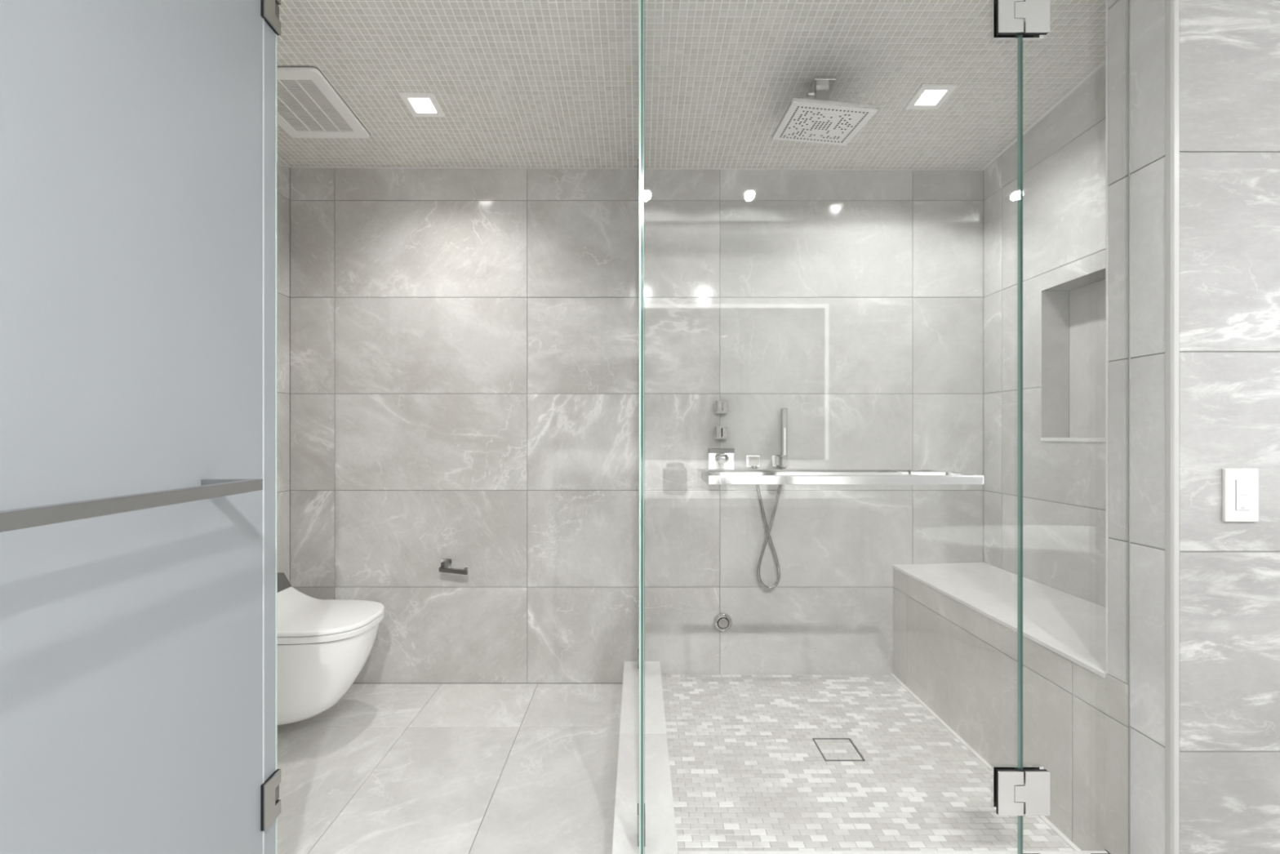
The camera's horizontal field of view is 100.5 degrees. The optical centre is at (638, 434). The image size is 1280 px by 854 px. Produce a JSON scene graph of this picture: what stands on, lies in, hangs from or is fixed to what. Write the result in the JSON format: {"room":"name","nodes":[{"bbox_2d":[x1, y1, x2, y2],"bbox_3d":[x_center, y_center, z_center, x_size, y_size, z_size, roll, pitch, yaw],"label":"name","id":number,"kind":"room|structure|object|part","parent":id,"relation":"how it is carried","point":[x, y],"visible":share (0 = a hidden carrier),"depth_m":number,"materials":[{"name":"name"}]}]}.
{"room":"bathroom","nodes":[
{"label":"bathroom","id":0,"kind":"room"},
{"bbox_2d":[277,157,289,582],"bbox_3d":[-1.725,-0.172,1.911,0.150,2.800,1.416,0,0,0],"label":"wall","id":1,"kind":"structure","parent":0,"point":[283,171],"depth_m":2.48,"materials":[{"name":"grey tile"}]},
{"bbox_2d":[277,572,384,725],"bbox_3d":[-1.348,0.855,2.125,0.602,0.507,0.388,0,0,0],"label":"toilet","id":2,"kind":"object","parent":1,"relation":"attached to","point":[323,645],"visible":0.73,"depth_m":2.01,"materials":[{"name":"white ceramic"}]},
{"bbox_3d":[-1.354,0.938,2.125,0.591,0.341,0.376,0,0,0],"label":"bowl","id":3,"kind":"part","parent":2,"relation":"part of","materials":[{"name":"white ceramic"}]},
{"bbox_3d":[-1.318,0.750,2.125,0.542,0.024,0.388,0,0,0],"label":"seat","id":4,"kind":"part","parent":2,"relation":"part of","materials":[{"name":"white plastic"}]},
{"bbox_3d":[-1.278,0.698,2.125,0.462,0.075,0.388,0,0,0],"label":"lid","id":5,"kind":"part","parent":2,"relation":"part of","materials":[{"name":"white plastic"}]},
{"bbox_2d":[277,683,622,853],"bbox_3d":[0.450,1.238,0.659,6.100,0.120,3.919,0,0,0],"label":"floor","id":6,"kind":"structure","parent":0,"point":[387,768],"depth_m":1.87,"materials":[{"name":"tile"}]},
{"bbox_2d":[0,0,280,853],"bbox_3d":[-0.816,-0.028,0.863,0.129,2.388,0.904,0,0,-4],"label":"door","id":7,"kind":"structure","parent":6,"relation":"on","point":[139,138],"depth_m":0.91,"materials":[{"name":"glass"}]},
{"bbox_3d":[-0.828,0.102,1.072,0.092,0.023,0.016,0,0,-4],"label":"return post","id":8,"kind":"part","parent":7,"relation":"part of","materials":[{"name":"metal"}]},
{"bbox_2d":[612,661,678,853],"bbox_3d":[0.017,1.135,1.872,0.170,0.126,1.334,0,0,0],"label":"shower curb","id":9,"kind":"object","parent":6,"relation":"on","point":[660,827],"depth_m":1.69,"materials":[{"name":"grey stone"}]},
{"bbox_2d":[637,0,645,853],"bbox_3d":[0.007,-0.108,1.920,0.021,2.359,1.194,0,0,0],"label":"glass wall","id":10,"kind":"structure","parent":9,"relation":"on","point":[641,806],"depth_m":1.32,"materials":[{"name":"glass"}]},
{"bbox_3d":[0.016,1.030,1.405,0.004,0.083,0.044,0,0,0],"label":"clamp plate","id":11,"kind":"part","parent":10,"relation":"part of","materials":[{"name":"metal"}]},
{"bbox_2d":[697,0,1050,853],"bbox_3d":[0.509,-0.093,1.307,0.990,2.310,0.224,0,0,0],"label":"glass shower door","id":12,"kind":"structure","parent":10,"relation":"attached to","point":[1015,791],"depth_m":1.30,"materials":[{"name":"clear glass"}]},
{"bbox_3d":[0.165,0.102,1.359,0.016,0.018,0.084,0,0,0],"label":"return post","id":13,"kind":"part","parent":12,"relation":"part of","materials":[{"name":"silver metal"}]},
{"bbox_3d":[0.165,0.102,1.260,0.016,0.020,0.094,0,0,0],"label":"return post","id":14,"kind":"part","parent":12,"relation":"part of","materials":[{"name":"silver metal"}]},
{"bbox_3d":[0.768,0.102,1.359,0.016,0.018,0.084,0,0,0],"label":"return post","id":15,"kind":"part","parent":12,"relation":"part of","materials":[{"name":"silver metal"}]},
{"bbox_3d":[0.768,0.102,1.260,0.016,0.020,0.094,0,0,0],"label":"return post","id":16,"kind":"part","parent":12,"relation":"part of","materials":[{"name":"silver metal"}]},
{"bbox_2d":[892,562,1108,853],"bbox_3d":[1.418,0.891,1.945,0.430,0.574,1.145,0,0,0],"label":"shower bench","id":17,"kind":"object","parent":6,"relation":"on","point":[955,624],"visible":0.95,"depth_m":1.77,"materials":[{"name":"grey tile"}]},
{"bbox_2d":[889,673,1081,850],"bbox_3d":[1.197,1.133,1.946,0.014,0.007,1.145,0,0,0],"label":"trim","id":18,"kind":"structure","parent":17,"relation":"attached to","point":[1053,827],"depth_m":1.92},
{"bbox_3d":[1.418,0.617,1.946,0.430,0.025,1.144,0,0,0],"label":"seat","id":19,"kind":"part","parent":17,"relation":"part of","materials":[{"name":"stone"}]},
{"bbox_2d":[289,167,983,683],"bbox_3d":[-0.008,-0.172,2.594,3.584,2.800,0.150,0,0,0],"label":"wall","id":20,"kind":"structure","parent":0,"point":[464,343],"depth_m":2.52,"materials":[{"name":"grey tile"}]},
{"bbox_2d":[438,558,467,574],"bbox_3d":[-0.858,0.614,2.472,0.150,0.054,0.092,0,0,0],"label":"toilet paper holder","id":21,"kind":"object","parent":20,"relation":"attached to","point":[446,563],"visible":1,"depth_m":2.43,"materials":[{"name":"silver metal"}]},
{"bbox_3d":[-0.900,0.606,2.478,0.022,0.038,0.069,0,0,0],"label":"post","id":22,"kind":"part","parent":21,"relation":"part of","materials":[{"name":"metal"}]},
{"bbox_3d":[-0.908,0.611,2.515,0.050,0.048,0.006,0,0,0],"label":"wall plate","id":23,"kind":"part","parent":21,"relation":"part of","materials":[{"name":"silver metal"}]},
{"bbox_3d":[-0.847,0.625,2.435,0.128,0.033,0.017,0,0,0],"label":"arm","id":24,"kind":"part","parent":21,"relation":"part of","materials":[{"name":"metal"}]},
{"bbox_2d":[714,426,727,439],"bbox_3d":[0.388,-0.009,2.493,0.060,0.060,0.052,0,0,0],"label":"shower control","id":25,"kind":"object","parent":20,"relation":"attached to","point":[720,432],"visible":1,"depth_m":2.47,"materials":[{"name":"silver metal"}]},
{"bbox_2d":[714,400,728,413],"bbox_3d":[0.390,-0.131,2.493,0.060,0.060,0.052,0,0,0],"label":"shower control","id":26,"kind":"object","parent":20,"relation":"attached to","point":[720,406],"visible":1,"depth_m":2.47,"materials":[{"name":"silver metal"}]},
{"bbox_2d":[708,448,734,469],"bbox_3d":[0.390,0.123,2.490,0.120,0.116,0.057,0,0,0],"label":"shower valve","id":27,"kind":"object","parent":20,"relation":"attached to","point":[718,458],"visible":0.88,"depth_m":2.51,"materials":[{"name":"silver metal"}]},
{"bbox_3d":[0.393,0.112,2.484,0.062,0.050,0.045,0,0,0],"label":"lever","id":28,"kind":"part","parent":27,"relation":"part of","materials":[{"name":"silver metal"}]},
{"bbox_2d":[713,612,732,631],"bbox_3d":[0.399,0.886,2.508,0.090,0.090,0.020,0,0,0],"label":"body spray","id":29,"kind":"object","parent":20,"relation":"attached to","point":[722,621],"visible":1,"depth_m":2.50,"materials":[{"name":"silver metal"}]},
{"bbox_2d":[746,454,759,469],"bbox_3d":[0.542,0.133,2.501,0.064,0.071,0.035,0,0,0],"label":"shower control","id":30,"kind":"object","parent":20,"relation":"attached to","point":[752,460],"visible":0.94,"depth_m":2.48,"materials":[{"name":"silver metal"}]},
{"bbox_2d":[748,456,759,466],"bbox_3d":[0.542,0.125,2.497,0.048,0.044,0.026,0,0,0],"label":"outlet","id":31,"kind":"object","parent":30,"relation":"attached to","point":[753,460],"depth_m":2.48,"materials":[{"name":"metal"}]},
{"bbox_2d":[755,408,787,589],"bbox_3d":[0.616,0.300,2.487,0.147,0.843,0.063,0,0,0],"label":"shower","id":32,"kind":"object","parent":20,"relation":"attached to","point":[780,460],"visible":0.91,"depth_m":2.47,"materials":[{"name":"silver metal"}]},
{"bbox_3d":[0.664,0.124,2.488,0.022,0.042,0.044,0,0,0],"label":"holder arm","id":33,"kind":"part","parent":32,"relation":"part of","materials":[{"name":"metal"}]},
{"bbox_2d":[277,0,1105,169],"bbox_3d":[-0.008,-1.334,1.925,3.324,0.163,1.227,0,0,0],"label":"ceiling","id":34,"kind":"structure","parent":0,"point":[516,83],"depth_m":1.93,"materials":[{"name":"tile"}]},
{"bbox_2d":[277,66,369,138],"bbox_3d":[-1.315,-1.288,2.087,0.342,0.043,0.391,0,0,0],"label":"ceiling vent","id":35,"kind":"object","parent":34,"relation":"in","point":[308,106],"visible":0.74,"depth_m":2.09,"materials":[{"name":"plastic"}]},
{"bbox_2d":[398,92,445,116],"bbox_3d":[-0.845,-1.301,2.085,0.131,0.036,0.131,0,0,0],"label":"recessed light","id":36,"kind":"object","parent":34,"relation":"in","point":[419,104],"visible":0.94,"depth_m":2.09,"materials":[{"name":"plastic"}]},
{"bbox_2d":[771,75,879,145],"bbox_3d":[0.677,-1.204,1.965,0.303,0.188,0.299,0,0,0],"label":"shower head","id":37,"kind":"object","parent":34,"relation":"attached to","point":[820,120],"visible":1,"depth_m":1.94},
{"bbox_3d":[0.677,-1.224,1.965,0.047,0.116,0.025,0,0,0],"label":"arm","id":38,"kind":"part","parent":37,"relation":"part of","materials":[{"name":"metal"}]},
{"bbox_3d":[0.677,-1.149,1.965,0.300,0.013,0.300,5,7,0],"label":"head plate","id":39,"kind":"part","parent":37,"relation":"part of","materials":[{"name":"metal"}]},
{"bbox_2d":[904,84,958,109],"bbox_3d":[1.115,-1.297,2.030,0.131,0.036,0.131,0,0,0],"label":"recessed light","id":40,"kind":"object","parent":34,"relation":"in","point":[928,96],"visible":0.93,"depth_m":2.04,"materials":[{"name":"plastic"}]},
{"bbox_2d":[661,674,1074,850],"bbox_3d":[0.661,1.161,1.944,1.128,0.054,1.169,0,0,0],"label":"floor","id":41,"kind":"structure","parent":0,"point":[748,772],"depth_m":1.78,"materials":[{"name":"tile"}]},
{"bbox_2d":[812,737,865,760],"bbox_3d":[0.720,1.136,1.919,0.139,0.005,0.137,0,0,0],"label":"floor drain","id":42,"kind":"object","parent":41,"relation":"on","point":[831,748],"visible":1,"depth_m":1.91,"materials":[{"name":"tile"}]},
{"bbox_2d":[983,64,1105,607],"bbox_3d":[1.712,-0.172,1.996,0.164,2.800,1.247,0,0,0],"label":"wall","id":43,"kind":"structure","parent":0,"point":[1064,153],"depth_m":2.16,"materials":[{"name":"grey tile"}]},
{"bbox_3d":[1.688,0.019,1.857,0.116,0.013,0.598,0,0,0],"label":"niche sill","id":44,"kind":"part","parent":43,"relation":"part of","materials":[{"name":"stone"}]},
{"bbox_2d":[1106,0,1279,853],"bbox_3d":[2.353,-0.197,1.288,2.295,2.850,0.170,0,0,0],"label":"wall","id":45,"kind":"structure","parent":0,"point":[1229,50],"depth_m":1.20,"materials":[{"name":"grey tile"}]},
{"bbox_2d":[678,850,1107,853],"bbox_3d":[0.654,1.135,1.289,1.104,0.126,0.166,0,0,0],"label":"shower curb","id":46,"kind":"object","parent":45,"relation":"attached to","point":[679,851],"depth_m":1.37,"materials":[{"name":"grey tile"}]},
{"bbox_2d":[1020,0,1129,853],"bbox_3d":[1.076,-0.129,1.312,0.262,2.399,0.029,0,0,0],"label":"glass panel","id":47,"kind":"object","parent":46,"relation":"on","point":[1021,35],"visible":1,"depth_m":1.31,"materials":[{"name":"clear glass"}]},
{"bbox_2d":[1105,0,1108,673],"bbox_3d":[1.209,-0.353,1.371,0.007,1.937,0.004,0,0,0],"label":"trim","id":48,"kind":"structure","parent":45,"relation":"attached to","point":[1106,1],"depth_m":1.37,"materials":[{"name":"metal"}]},
{"bbox_2d":[1164,0,1179,853],"bbox_3d":[1.214,-0.097,1.210,0.016,2.550,0.016,0,0,0],"label":"trim","id":49,"kind":"structure","parent":45,"relation":"attached to","point":[1171,6],"depth_m":1.21,"materials":[{"name":"metal"}]},
{"bbox_2d":[1222,468,1258,521],"bbox_3d":[1.356,0.136,1.197,0.075,0.119,0.010,0,0,0],"label":"light switch","id":50,"kind":"object","parent":45,"relation":"attached to","point":[1240,486],"visible":1,"depth_m":1.20,"materials":[{"name":"plastic"}]}
]}

